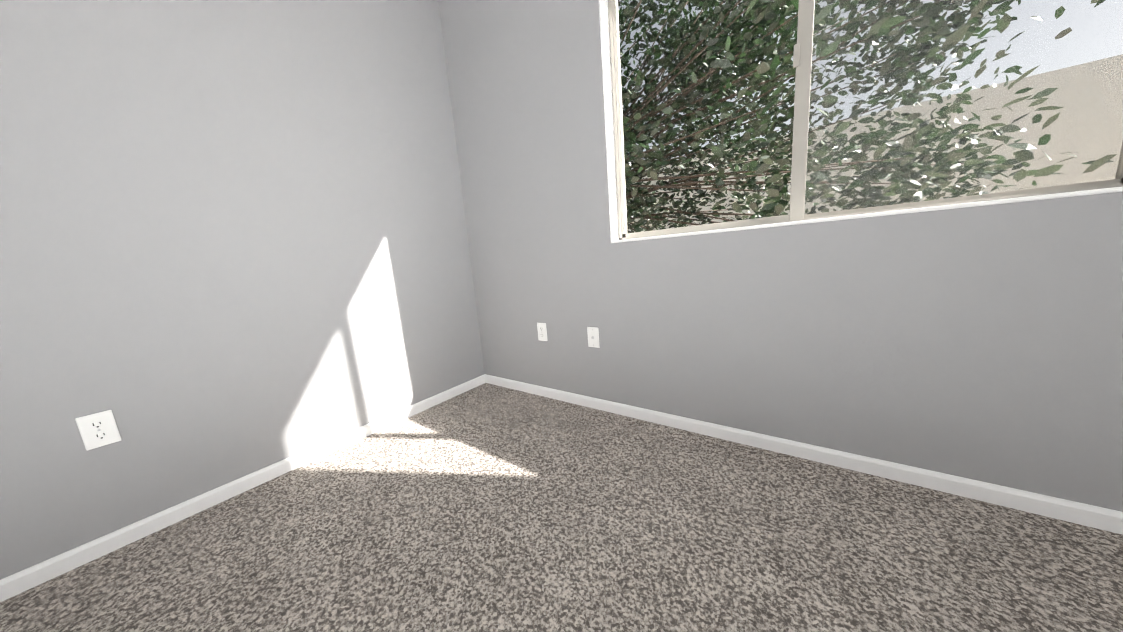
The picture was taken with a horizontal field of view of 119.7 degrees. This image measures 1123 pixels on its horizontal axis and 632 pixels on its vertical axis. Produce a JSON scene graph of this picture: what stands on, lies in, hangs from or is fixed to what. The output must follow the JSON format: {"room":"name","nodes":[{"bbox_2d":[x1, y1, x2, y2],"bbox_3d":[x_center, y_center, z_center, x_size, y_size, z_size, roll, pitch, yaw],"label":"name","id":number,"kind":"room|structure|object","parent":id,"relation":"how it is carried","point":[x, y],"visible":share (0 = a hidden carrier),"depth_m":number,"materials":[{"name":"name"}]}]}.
{"room":"empty bedroom","nodes":[
{"label":"empty bedroom","id":0,"kind":"room"},
{"bbox_2d":[0,0,484,579],"bbox_3d":[-1.324,-1.146,1.294,0.130,3.870,2.250,3,12,36],"label":"wall","id":1,"kind":"structure","parent":0,"point":[234,244],"depth_m":1.23,"materials":[{"name":"grey paint"}]},
{"bbox_2d":[75,410,121,450],"bbox_3d":[-1.490,0.367,1.051,0.009,0.110,0.068,3,12,36],"label":"outlet","id":2,"kind":"object","parent":1,"relation":"attached to","point":[99,429],"visible":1,"depth_m":1.05,"materials":[{"name":"white plastic"}]},
{"bbox_2d":[0,374,485,601],"bbox_3d":[-1.163,0.644,1.514,0.014,0.058,2.120,3,12,36],"label":"baseboard","id":3,"kind":"structure","parent":1,"relation":"attached to","point":[17,583],"depth_m":1.22,"materials":[{"name":"white wood"}]},
{"bbox_2d":[0,383,1122,631],"bbox_3d":[-0.293,0.975,-0.297,4.375,0.098,4.350,3,12,36],"label":"floor","id":4,"kind":"structure","parent":0,"point":[486,507],"depth_m":0.94,"materials":[{"name":"carpet"}]},
{"bbox_2d":[438,0,1122,511],"bbox_3d":[0.831,-0.777,1.130,3.835,2.870,0.130,3,12,36],"label":"wall","id":5,"kind":"structure","parent":0,"point":[982,342],"depth_m":1.23,"materials":[{"name":"grey paint"}]},
{"bbox_2d":[537,323,547,340],"bbox_3d":[-0.116,0.095,1.947,0.068,0.110,0.009,3,12,36],"label":"electrical outlet","id":6,"kind":"object","parent":5,"relation":"attached to","point":[542,331],"visible":1,"depth_m":1.94,"materials":[{"name":"white plastic"}]},
{"bbox_2d":[587,327,599,347],"bbox_3d":[0.167,0.115,1.737,0.068,0.110,0.017,3,12,36],"label":"outlet","id":7,"kind":"object","parent":5,"relation":"attached to","point":[593,336],"visible":1,"depth_m":1.74,"materials":[{"name":"white plastic"}]},
{"bbox_2d":[485,374,1122,534],"bbox_3d":[0.890,0.520,1.300,3.575,0.058,0.014,3,12,36],"label":"baseboard","id":8,"kind":"structure","parent":5,"relation":"attached to","point":[1102,518],"depth_m":1.14,"materials":[{"name":"white wood"}]},
{"bbox_2d":[599,0,1122,242],"bbox_3d":[0.799,-0.901,1.090,1.440,1.162,0.084,3,12,36],"label":"window frame","id":9,"kind":"structure","parent":5,"relation":"in","point":[607,95],"depth_m":1.44,"materials":[{"name":"white paint"}]},
{"bbox_2d":[608,0,1122,239],"bbox_3d":[0.836,-0.913,1.139,1.440,1.162,0.069,3,12,36],"label":"window","id":10,"kind":"structure","parent":5,"relation":"in","point":[802,57],"depth_m":1.09,"materials":[{"name":"beige plastic"}]},
{"label":"outside","id":11,"kind":"structure","parent":0,"visible":0},
{"bbox_3d":[5.057,-0.978,9.969,28.000,0.100,18.850,3,12,36],"label":"ground","id":12,"kind":"structure","parent":11,"visible":0},
{"bbox_2d":[618,0,1116,232],"bbox_3d":[0.630,-2.286,5.329,8.384,4.772,6.324,3,12,36],"label":"tree","id":13,"kind":"object","parent":12,"relation":"on","point":[778,53],"depth_m":2.52,"materials":[{"name":"green plant"}]},
{"bbox_2d":[626,54,1122,232],"bbox_3d":[0.872,-2.273,9.656,17.500,3.200,0.250,3,12,36],"label":"wall","id":14,"kind":"structure","parent":12,"relation":"on","point":[1026,102],"depth_m":4.86,"materials":[{"name":"beige paint"}]}
]}

